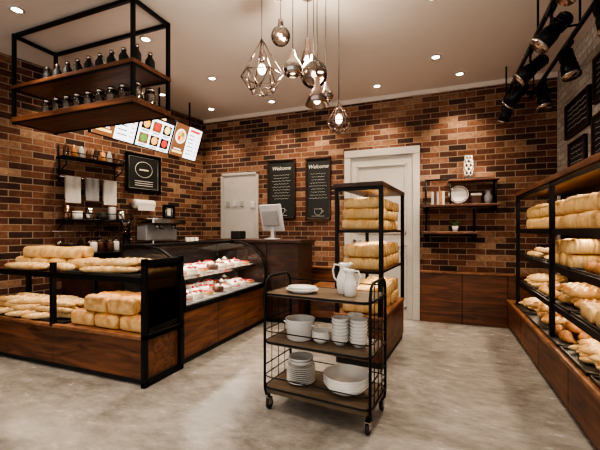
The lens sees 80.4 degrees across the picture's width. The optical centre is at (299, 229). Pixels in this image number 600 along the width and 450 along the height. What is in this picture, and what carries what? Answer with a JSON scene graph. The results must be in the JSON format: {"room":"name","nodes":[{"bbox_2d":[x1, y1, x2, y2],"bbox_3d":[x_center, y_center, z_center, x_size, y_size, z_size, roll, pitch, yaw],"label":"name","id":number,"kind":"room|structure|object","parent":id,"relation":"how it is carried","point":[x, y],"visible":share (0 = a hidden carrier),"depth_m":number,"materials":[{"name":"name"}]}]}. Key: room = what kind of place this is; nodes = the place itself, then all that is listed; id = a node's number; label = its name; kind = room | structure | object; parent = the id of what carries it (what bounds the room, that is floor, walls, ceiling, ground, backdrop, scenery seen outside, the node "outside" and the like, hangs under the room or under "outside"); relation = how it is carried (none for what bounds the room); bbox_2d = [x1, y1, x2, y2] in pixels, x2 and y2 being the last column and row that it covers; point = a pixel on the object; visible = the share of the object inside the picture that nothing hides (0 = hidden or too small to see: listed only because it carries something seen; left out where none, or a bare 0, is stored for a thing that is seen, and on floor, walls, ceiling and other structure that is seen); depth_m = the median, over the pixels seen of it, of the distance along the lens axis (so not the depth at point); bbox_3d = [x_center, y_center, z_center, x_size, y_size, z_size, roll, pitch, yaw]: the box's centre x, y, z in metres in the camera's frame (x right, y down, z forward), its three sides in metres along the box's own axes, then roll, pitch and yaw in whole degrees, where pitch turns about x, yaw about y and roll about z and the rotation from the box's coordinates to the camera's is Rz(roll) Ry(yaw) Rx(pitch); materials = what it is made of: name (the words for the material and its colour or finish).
{"room":"food shop","nodes":[
{"label":"food shop","id":0,"kind":"room"},
{"bbox_2d":[0,52,202,306],"bbox_3d":[-3.516,-0.325,3.255,0.196,3.050,6.646,0,0,33],"label":"wall","id":1,"kind":"structure","parent":0,"point":[32,197],"depth_m":4.12,"materials":[{"name":"brick"}]},
{"bbox_2d":[50,230,122,246],"bbox_3d":[-2.612,0.105,4.406,0.073,0.204,0.840,0,0,33],"label":"hanging utensils","id":2,"kind":"object","parent":1,"relation":"attached to","point":[80,242],"visible":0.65,"depth_m":4.30,"materials":[{"name":"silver metal"}]},
{"bbox_2d":[56,144,124,183],"bbox_3d":[-2.559,-0.780,4.372,0.195,0.440,0.720,0,0,33],"label":"wall shelf","id":3,"kind":"object","parent":1,"relation":"attached to","point":[64,157],"visible":0.91,"depth_m":4.27,"materials":[{"name":"black metal"}]},
{"bbox_2d":[63,143,117,162],"bbox_3d":[-2.560,-0.930,4.376,0.060,0.150,0.655,0,0,33],"label":"spice bottles","id":4,"kind":"object","parent":3,"relation":"on","point":[81,149],"visible":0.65,"depth_m":4.33,"materials":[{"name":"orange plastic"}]},
{"bbox_2d":[65,175,116,204],"bbox_3d":[-2.561,-0.476,4.373,0.036,0.313,0.610,0,0,33],"label":"hanging towels","id":5,"kind":"object","parent":3,"relation":"hanging from","point":[72,183],"visible":1,"depth_m":4.34,"materials":[{"name":"fabric"}]},
{"bbox_2d":[55,212,132,230],"bbox_3d":[-2.521,-0.100,4.408,0.210,0.213,0.840,0,0,33],"label":"wall shelf","id":6,"kind":"object","parent":1,"relation":"attached to","point":[64,220],"visible":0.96,"depth_m":4.28,"materials":[{"name":"black metal"}]},
{"bbox_2d":[62,205,124,219],"bbox_3d":[-2.536,-0.210,4.412,0.120,0.170,0.750,0,0,32],"label":"pots","id":7,"kind":"object","parent":6,"relation":"on","point":[65,208],"visible":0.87,"depth_m":4.32,"materials":[{"name":"white ceramic"}]},
{"bbox_2d":[129,199,155,210],"bbox_3d":[-2.196,-0.346,4.987,0.140,0.152,0.360,0,0,33],"label":"paper towel roll","id":8,"kind":"object","parent":1,"relation":"attached to","point":[146,205],"visible":1,"depth_m":4.92,"materials":[{"name":"white paper"}]},
{"bbox_2d":[125,151,160,193],"bbox_3d":[-2.223,-0.805,5.053,0.035,0.530,0.540,0,0,33],"label":"framed poster","id":9,"kind":"object","parent":1,"relation":"attached to","point":[142,172],"visible":1,"depth_m":5.03,"materials":[{"name":"black metal"}]},
{"bbox_2d":[163,205,174,218],"bbox_3d":[-1.996,-0.270,5.404,0.035,0.220,0.200,0,0,33],"label":"framed picture","id":10,"kind":"object","parent":1,"relation":"attached to","point":[168,210],"visible":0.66,"depth_m":5.40,"materials":[{"name":"black metal"}]},
{"bbox_2d":[0,0,594,119],"bbox_3d":[-1.061,-1.900,2.395,6.690,0.100,6.680,0,0,21],"label":"ceiling","id":11,"kind":"structure","parent":0,"point":[391,44],"depth_m":3.47,"materials":[{"name":"paint"}]},
{"bbox_2d":[8,5,24,13],"bbox_3d":[-2.374,-1.845,2.977,0.110,0.010,0.110,0,0,21],"label":"recessed light","id":12,"kind":"object","parent":11,"relation":"in","point":[15,9],"depth_m":2.97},
{"bbox_2d":[11,0,170,134],"bbox_3d":[-1.939,-1.422,3.263,1.520,0.855,0.430,0,0,21],"label":"shelf","id":13,"kind":"object","parent":11,"relation":"hanging from","point":[130,109],"depth_m":3.16,"materials":[{"name":"brown wood"}]},
{"bbox_2d":[41,81,155,111],"bbox_3d":[-1.841,-1.140,3.213,1.192,0.160,0.240,0,0,21],"label":"jars","id":14,"kind":"object","parent":13,"relation":"on","point":[139,93],"visible":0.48,"depth_m":3.10,"materials":[{"name":"clear glass"}]},
{"bbox_2d":[42,44,154,77],"bbox_3d":[-1.841,-1.448,3.213,1.180,0.175,0.230,0,0,21],"label":"bottles","id":15,"kind":"object","parent":13,"relation":"on","point":[149,61],"visible":0.33,"depth_m":3.08,"materials":[{"name":"black glass"}]},
{"bbox_2d":[139,36,151,42],"bbox_3d":[-1.494,-1.845,3.437,0.110,0.010,0.110,0,0,21],"label":"recessed light","id":16,"kind":"object","parent":11,"relation":"in","point":[146,39],"depth_m":3.43,"materials":[{"name":"white"}]},
{"bbox_2d":[88,87,202,161],"bbox_3d":[-1.856,-1.441,4.547,0.187,0.819,1.734,0,0,21],"label":"screens","id":17,"kind":"object","parent":11,"relation":"hanging from","point":[173,137],"visible":0.68,"depth_m":4.63,"materials":[{"name":"white"}]},
{"bbox_2d":[208,76,216,80],"bbox_3d":[-1.070,-1.845,4.323,0.110,0.010,0.110,0,0,21],"label":"recessed light","id":18,"kind":"object","parent":11,"relation":"in","point":[212,78],"depth_m":4.33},
{"bbox_2d":[240,0,282,96],"bbox_3d":[-0.280,-1.430,2.600,0.304,0.841,0.310,0,0,21],"label":"pendant lamp","id":19,"kind":"object","parent":11,"relation":"hanging from","point":[261,68],"visible":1,"depth_m":2.59,"materials":[{"name":"grey metal"}]},
{"bbox_2d":[271,1,289,46],"bbox_3d":[-0.150,-1.637,2.750,0.150,0.425,0.150,0,0,21],"label":"pendant lamp","id":20,"kind":"object","parent":11,"relation":"hanging from","point":[280,20],"visible":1,"depth_m":2.75,"materials":[{"name":"grey metal"}]},
{"bbox_2d":[283,0,302,77],"bbox_3d":[-0.050,-1.457,2.450,0.140,0.786,0.140,0,0,21],"label":"pendant lamp","id":21,"kind":"object","parent":11,"relation":"hanging from","point":[292,68],"visible":1,"depth_m":2.41,"materials":[{"name":"grey metal"}]},
{"bbox_2d":[300,0,314,66],"bbox_3d":[0.060,-1.580,2.800,0.120,0.540,0.120,0,0,21],"label":"pendant lamp","id":22,"kind":"object","parent":11,"relation":"hanging from","point":[306,56],"visible":0.77,"depth_m":2.78,"materials":[{"name":"grey metal"}]},
{"bbox_2d":[300,0,326,88],"bbox_3d":[0.100,-1.445,2.600,0.200,0.810,0.200,0,0,21],"label":"pendant lamp","id":23,"kind":"object","parent":11,"relation":"hanging from","point":[313,60],"visible":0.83,"depth_m":2.60,"materials":[{"name":"grey metal"}]},
{"bbox_2d":[305,75,328,108],"bbox_3d":[0.120,-1.365,2.500,0.170,0.970,0.170,0,0,21],"label":"pendant lamp","id":24,"kind":"object","parent":11,"relation":"hanging from","point":[317,99],"visible":1,"depth_m":2.48,"materials":[{"name":"grey metal"}]},
{"bbox_2d":[322,0,333,101],"bbox_3d":[0.200,-1.425,2.750,0.120,0.849,0.120,0,0,21],"label":"pendant lamp","id":25,"kind":"object","parent":11,"relation":"hanging from","point":[329,95],"visible":0.56,"depth_m":2.73,"materials":[{"name":"grey metal"}]},
{"bbox_2d":[326,0,350,133],"bbox_3d":[0.290,-1.290,2.650,0.178,1.121,0.182,0,0,21],"label":"pendant lamp","id":26,"kind":"object","parent":11,"relation":"hanging from","point":[338,112],"visible":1,"depth_m":2.65,"materials":[{"name":"grey metal"}]},
{"bbox_2d":[430,54,440,59],"bbox_3d":[1.451,-1.845,3.792,0.110,0.010,0.110,0,0,21],"label":"recessed light","id":27,"kind":"object","parent":11,"relation":"in","point":[434,57],"depth_m":3.79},
{"bbox_2d":[455,72,464,75],"bbox_3d":[1.891,-1.845,4.199,0.110,0.010,0.110,0,0,21],"label":"recessed light","id":28,"kind":"object","parent":11,"relation":"in","point":[458,73],"depth_m":4.19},
{"bbox_2d":[496,0,599,123],"bbox_3d":[1.917,-1.525,2.657,0.476,0.649,3.150,0,0,21],"label":"track light","id":29,"kind":"object","parent":11,"relation":"attached to","point":[543,39],"visible":1,"depth_m":2.84,"materials":[{"name":"black metal"}]},
{"bbox_2d":[0,319,596,449],"bbox_3d":[-1.061,1.250,2.395,6.690,0.100,6.680,0,0,21],"label":"floor","id":30,"kind":"structure","parent":0,"point":[450,386],"depth_m":2.40,"materials":[{"name":"concrete"}]},
{"bbox_2d":[62,249,119,297],"bbox_3d":[-2.031,0.730,4.875,0.530,0.940,2.090,0,0,33],"label":"countertop","id":31,"kind":"structure","parent":30,"relation":"on","point":[80,288],"depth_m":4.06,"materials":[{"name":"brown wood"}]},
{"bbox_2d":[90,239,118,251],"bbox_3d":[-2.396,0.190,4.363,0.128,0.140,0.380,0,0,33],"label":"jars","id":32,"kind":"object","parent":31,"relation":"on","point":[97,245],"visible":0.96,"depth_m":4.35,"materials":[{"name":"white ceramic"}]},
{"bbox_2d":[120,220,132,243],"bbox_3d":[-2.221,0.068,4.584,0.196,0.385,0.148,0,0,21],"label":"coffee grinder","id":33,"kind":"object","parent":31,"relation":"on","point":[126,237],"visible":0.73,"depth_m":4.56,"materials":[{"name":"black metal"}]},
{"bbox_2d":[136,218,185,243],"bbox_3d":[-1.940,0.050,5.005,0.442,0.420,0.540,0,0,33],"label":"espresso machine","id":34,"kind":"object","parent":31,"relation":"on","point":[149,230],"visible":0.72,"depth_m":4.88,"materials":[{"name":"silver metal"}]},
{"bbox_2d":[185,237,198,241],"bbox_3d":[-1.680,0.188,5.522,0.068,0.145,0.240,0,0,33],"label":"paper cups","id":35,"kind":"object","parent":31,"relation":"on","point":[187,239],"visible":0.38,"depth_m":5.49,"materials":[{"name":"white paper"}]},
{"bbox_2d":[0,255,183,388],"bbox_3d":[-2.063,0.720,3.261,2.090,1.000,0.445,0,0,21],"label":"bread display shelf","id":36,"kind":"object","parent":30,"relation":"on","point":[145,358],"depth_m":2.95,"materials":[{"name":"brown wood"}]},
{"bbox_2d":[0,292,83,323],"bbox_3d":[-2.470,0.726,3.411,1.128,0.169,0.498,0,0,16],"label":"baguettes","id":37,"kind":"object","parent":36,"relation":"on","point":[34,306],"visible":0.77,"depth_m":3.29,"materials":[{"name":"food"}]},
{"bbox_2d":[15,245,99,268],"bbox_3d":[-2.387,0.262,3.505,0.987,0.215,0.230,0,0,21],"label":"loaves","id":38,"kind":"object","parent":36,"relation":"on","point":[76,255],"visible":0.77,"depth_m":3.40,"materials":[{"name":"beige food"}]},
{"bbox_2d":[4,258,149,276],"bbox_3d":[-1.969,0.309,3.221,1.746,0.129,0.391,0,0,21],"label":"baguettes","id":39,"kind":"object","parent":36,"relation":"on","point":[130,267],"visible":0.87,"depth_m":2.97,"materials":[{"name":"food"}]},
{"bbox_2d":[71,290,140,332],"bbox_3d":[-1.532,0.677,3.066,0.831,0.265,0.376,0,0,21],"label":"loaves","id":40,"kind":"object","parent":36,"relation":"on","point":[118,309],"visible":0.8,"depth_m":2.91,"materials":[{"name":"beige food"}]},
{"bbox_2d":[120,240,265,363],"bbox_3d":[-1.081,0.670,4.005,0.774,1.060,1.590,0,0,21],"label":"display case","id":41,"kind":"object","parent":30,"relation":"on","point":[210,322],"visible":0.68,"depth_m":3.75,"materials":[{"name":"brown wood"}]},
{"bbox_2d":[184,257,249,275],"bbox_3d":[-1.070,0.392,4.022,0.471,0.096,1.369,0,0,21],"label":"tart assortment","id":42,"kind":"object","parent":41,"relation":"in","point":[205,266],"visible":0.8,"depth_m":3.96,"materials":[{"name":"white food"}]},
{"bbox_2d":[186,275,255,301],"bbox_3d":[-1.038,0.627,4.009,0.544,0.096,1.369,0,0,21],"label":"cake assortment","id":43,"kind":"object","parent":41,"relation":"in","point":[208,287],"visible":0.7,"depth_m":3.96,"materials":[{"name":"white food"}]},
{"bbox_2d":[206,238,314,322],"bbox_3d":[-0.553,0.662,4.968,1.430,1.075,0.580,0,0,21],"label":"counter","id":44,"kind":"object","parent":30,"relation":"on","point":[294,256],"depth_m":4.63,"materials":[{"name":"brown wood"}]},
{"bbox_2d":[231,230,245,238],"bbox_3d":[-0.880,0.065,5.065,0.150,0.120,0.180,0,0,21],"label":"receipt printer","id":45,"kind":"object","parent":44,"relation":"on","point":[235,234],"visible":1,"depth_m":4.99,"materials":[{"name":"plastic"}]},
{"bbox_2d":[259,204,284,238],"bbox_3d":[-0.379,-0.112,4.878,0.420,0.473,0.220,0,0,42],"label":"monitor","id":46,"kind":"object","parent":44,"relation":"on","point":[271,216],"visible":0.91,"depth_m":4.82,"materials":[{"name":"plastic"}]},
{"bbox_2d":[263,271,386,434],"bbox_3d":[0.167,0.753,2.374,0.744,0.894,0.404,0,0,27],"label":"cart","id":47,"kind":"object","parent":30,"relation":"on","point":[317,392],"visible":0.77,"depth_m":2.28,"materials":[{"name":"black metal"}]},
{"bbox_2d":[287,352,314,384],"bbox_3d":[0.006,0.951,2.434,0.195,0.178,0.195,0,0,21],"label":"plate stack","id":48,"kind":"object","parent":47,"relation":"on","point":[300,366],"visible":0.98,"depth_m":2.39,"materials":[{"name":"white ceramic"}]},
{"bbox_2d":[284,314,317,341],"bbox_3d":[0.002,0.670,2.425,0.204,0.140,0.203,0,0,-21],"label":"stock pot","id":49,"kind":"object","parent":47,"relation":"on","point":[298,324],"visible":0.9,"depth_m":2.35,"materials":[{"name":"white ceramic"}]},
{"bbox_2d":[286,284,318,293],"bbox_3d":[0.015,0.399,2.385,0.229,0.043,0.173,0,0,21],"label":"oval plate","id":50,"kind":"object","parent":47,"relation":"on","point":[296,288],"visible":1,"depth_m":2.34,"materials":[{"name":"white ceramic"}]},
{"bbox_2d":[312,328,330,343],"bbox_3d":[0.140,0.700,2.332,0.123,0.081,0.123,0,0,21],"label":"bowls","id":51,"kind":"object","parent":47,"relation":"on","point":[321,333],"visible":0.87,"depth_m":2.30,"materials":[{"name":"white ceramic"}]},
{"bbox_2d":[332,262,351,293],"bbox_3d":[0.287,0.315,2.364,0.100,0.209,0.125,0,0,-29],"label":"ceramic jug","id":52,"kind":"object","parent":47,"relation":"on","point":[341,276],"visible":0.71,"depth_m":2.33,"materials":[{"name":"white ceramic"}]},
{"bbox_2d":[323,364,368,396],"bbox_3d":[0.300,0.980,2.283,0.299,0.121,0.299,0,0,21],"label":"bowls","id":53,"kind":"object","parent":47,"relation":"on","point":[344,378],"visible":0.93,"depth_m":2.30,"materials":[{"name":"white ceramic"}]},
{"bbox_2d":[331,312,367,347],"bbox_3d":[0.337,0.651,2.323,0.239,0.177,0.234,0,0,21],"label":"bowls","id":54,"kind":"object","parent":47,"relation":"on","point":[353,327],"visible":0.98,"depth_m":2.24,"materials":[{"name":"white ceramic"}]},
{"bbox_2d":[343,268,360,296],"bbox_3d":[0.322,0.331,2.245,0.084,0.179,0.108,0,0,-30],"label":"ceramic jug","id":55,"kind":"object","parent":47,"relation":"on","point":[350,286],"visible":1,"depth_m":2.22,"materials":[{"name":"white ceramic"}]},
{"bbox_2d":[310,282,342,321],"bbox_3d":[0.511,0.975,4.818,0.660,0.450,0.520,0,0,21],"label":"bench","id":56,"kind":"object","parent":30,"relation":"on","point":[322,311],"visible":0.24,"depth_m":4.66,"materials":[{"name":"brown wood"}]},
{"bbox_2d":[333,181,404,369],"bbox_3d":[0.735,0.390,3.595,0.450,1.620,1.060,0,0,26],"label":"rack","id":57,"kind":"object","parent":30,"relation":"on","point":[381,189],"visible":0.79,"depth_m":3.22,"materials":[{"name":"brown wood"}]},
{"bbox_2d":[342,197,398,229],"bbox_3d":[0.742,-0.150,3.586,0.351,0.298,0.928,0,0,26],"label":"stack","id":58,"kind":"object","parent":57,"relation":"in","point":[360,213],"visible":0.87,"depth_m":3.20,"materials":[{"name":"beige food"}]},
{"bbox_2d":[343,241,398,270],"bbox_3d":[0.739,0.241,3.586,0.347,0.237,0.924,0,0,26],"label":"stack","id":59,"kind":"object","parent":57,"relation":"in","point":[362,255],"visible":0.87,"depth_m":3.21,"materials":[{"name":"beige food"}]},
{"bbox_2d":[343,276,398,314],"bbox_3d":[0.741,0.635,3.586,0.351,0.229,0.930,0,0,26],"label":"stack","id":60,"kind":"object","parent":57,"relation":"in","point":[391,283],"visible":0.34,"depth_m":3.45,"materials":[{"name":"beige food"}]},
{"bbox_2d":[506,152,599,449],"bbox_3d":[2.076,0.390,2.514,0.520,1.620,3.640,0,0,21],"label":"shelving","id":61,"kind":"object","parent":30,"relation":"on","point":[579,394],"visible":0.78,"depth_m":2.69,"materials":[{"name":"brown wood"}]},
{"bbox_2d":[515,297,599,388],"bbox_3d":[2.040,0.752,2.442,0.435,0.176,3.200,0,0,21],"label":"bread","id":62,"kind":"object","parent":61,"relation":"on","point":[583,350],"visible":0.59,"depth_m":2.61,"materials":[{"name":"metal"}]},
{"bbox_2d":[520,273,599,332],"bbox_3d":[2.046,0.492,2.376,0.406,0.176,3.200,0,0,21],"label":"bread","id":63,"kind":"object","parent":61,"relation":"on","point":[581,300],"visible":0.91,"depth_m":2.58,"materials":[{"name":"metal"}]},
{"bbox_2d":[520,239,599,278],"bbox_3d":[2.045,0.172,2.376,0.417,0.217,3.202,0,0,21],"label":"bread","id":64,"kind":"object","parent":61,"relation":"on","point":[582,256],"visible":0.9,"depth_m":2.49,"materials":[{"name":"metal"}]},
{"bbox_2d":[526,191,599,228],"bbox_3d":[2.071,-0.126,2.371,0.383,0.252,3.134,0,0,21],"label":"loaves","id":65,"kind":"object","parent":61,"relation":"on","point":[580,210],"visible":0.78,"depth_m":2.56,"materials":[{"name":"beige food"}]},
{"bbox_2d":[203,77,556,273],"bbox_3d":[0.704,-0.325,5.156,5.430,3.050,0.150,0,0,21],"label":"wall","id":66,"kind":"structure","parent":0,"point":[447,127],"depth_m":4.64,"materials":[{"name":"brick"}]},
{"bbox_2d":[221,171,258,237],"bbox_3d":[-0.977,0.140,5.718,0.690,2.120,0.035,0,0,21],"label":"door","id":67,"kind":"structure","parent":66,"relation":"in","point":[239,191],"depth_m":5.71,"materials":[{"name":"white paint"}]},
{"bbox_2d":[267,158,295,218],"bbox_3d":[-0.288,-0.625,5.450,0.470,0.910,0.030,0,0,21],"label":"chalkboard menu","id":68,"kind":"object","parent":66,"relation":"attached to","point":[281,174],"visible":0.97,"depth_m":5.44,"materials":[{"name":"black wood"}]},
{"bbox_2d":[305,156,330,219],"bbox_3d":[0.265,-0.610,5.232,0.389,0.920,0.030,0,0,21],"label":"chalkboard menu","id":69,"kind":"object","parent":66,"relation":"attached to","point":[317,169],"visible":1,"depth_m":5.23,"materials":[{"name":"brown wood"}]},
{"bbox_2d":[203,71,557,123],"bbox_3d":[0.694,-1.820,5.063,4.980,0.060,0.030,0,0,21],"label":"crown molding","id":70,"kind":"structure","parent":66,"relation":"attached to","point":[551,74],"depth_m":4.83,"materials":[{"name":"paint"}]},
{"bbox_2d":[344,145,419,320],"bbox_3d":[1.108,0.040,4.876,1.021,2.320,0.075,0,0,21],"label":"door","id":71,"kind":"structure","parent":66,"relation":"in","point":[399,167],"depth_m":4.80,"materials":[{"name":"white paint"}]},
{"bbox_2d":[312,266,533,328],"bbox_3d":[0.738,0.865,5.038,4.880,0.670,0.045,0,0,21],"label":"wainscoting","id":72,"kind":"structure","parent":66,"relation":"attached to","point":[454,297],"depth_m":4.50,"materials":[{"name":"brown wood"}]},
{"bbox_2d":[421,176,499,241],"bbox_3d":[1.990,-0.256,4.450,0.880,0.811,0.220,0,0,21],"label":"wall shelf","id":73,"kind":"object","parent":66,"relation":"attached to","point":[493,179],"visible":1,"depth_m":4.39,"materials":[{"name":"brown wood"}]},
{"bbox_2d":[431,190,444,204],"bbox_3d":[1.764,-0.412,4.539,0.156,0.184,0.140,0,0,21],"label":"book stack","id":74,"kind":"object","parent":73,"relation":"on","point":[436,198],"visible":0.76,"depth_m":4.48,"materials":[{"name":"white paper"}]},
{"bbox_2d":[449,221,460,231],"bbox_3d":[1.952,-0.046,4.464,0.141,0.133,0.121,0,0,21],"label":"potted plant","id":75,"kind":"object","parent":73,"relation":"on","point":[455,227],"visible":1,"depth_m":4.44,"materials":[{"name":"green plant"}]},
{"bbox_2d":[451,185,468,203],"bbox_3d":[1.991,-0.440,4.455,0.230,0.240,0.090,0,0,21],"label":"decorative plate","id":76,"kind":"object","parent":73,"relation":"on","point":[459,194],"visible":0.88,"depth_m":4.45,"materials":[{"name":"white ceramic"}]},
{"bbox_2d":[463,155,473,178],"bbox_3d":[2.088,-0.776,4.401,0.118,0.301,0.108,0,0,21],"label":"sculpture","id":77,"kind":"object","parent":73,"relation":"on","point":[468,169],"visible":0.98,"depth_m":4.37,"materials":[{"name":"ceramic"}]},
{"bbox_2d":[470,193,481,203],"bbox_3d":[2.173,-0.385,4.384,0.120,0.130,0.120,0,0,21],"label":"storage box","id":78,"kind":"object","parent":73,"relation":"on","point":[475,197],"visible":0.84,"depth_m":4.33,"materials":[{"name":"paper"}]},
{"bbox_2d":[484,190,492,202],"bbox_3d":[2.297,-0.400,4.330,0.100,0.160,0.100,0,0,21],"label":"ceramic vase","id":79,"kind":"object","parent":73,"relation":"on","point":[488,198],"visible":0.92,"depth_m":4.30,"materials":[{"name":"grey ceramic"}]},
{"bbox_2d":[557,22,599,274],"bbox_3d":[1.898,-0.325,1.122,0.150,3.050,6.480,0,0,21],"label":"wall","id":80,"kind":"structure","parent":0,"point":[588,47],"depth_m":3.55,"materials":[{"name":"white brick"}]},
{"bbox_2d":[567,133,587,167],"bbox_3d":[2.741,-0.730,3.515,0.035,0.340,0.450,0,0,21],"label":"chalkboard sign","id":81,"kind":"object","parent":80,"relation":"attached to","point":[577,150],"visible":0.83,"depth_m":3.48,"materials":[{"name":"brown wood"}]},
{"bbox_2d":[564,84,591,140],"bbox_3d":[2.741,-1.140,3.515,0.035,0.360,0.650,0,0,21],"label":"chalkboard sign","id":82,"kind":"object","parent":80,"relation":"attached to","point":[578,112],"visible":0.97,"depth_m":3.47,"materials":[{"name":"brown wood"}]},
{"bbox_2d":[591,111,599,155],"bbox_3d":[2.490,-0.800,2.877,0.035,0.400,0.580,0,0,21],"label":"chalkboard sign","id":83,"kind":"object","parent":80,"relation":"attached to","point":[595,119],"visible":0.82,"depth_m":3.09,"materials":[{"name":"brown wood"}]},
{"bbox_2d":[592,51,599,104],"bbox_3d":[2.467,-1.300,2.817,0.035,0.400,0.650,0,0,21],"label":"chalkboard sign","id":84,"kind":"object","parent":80,"relation":"attached to","point":[596,60],"visible":1,"depth_m":3.07,"materials":[{"name":"brown wood"}]}
]}

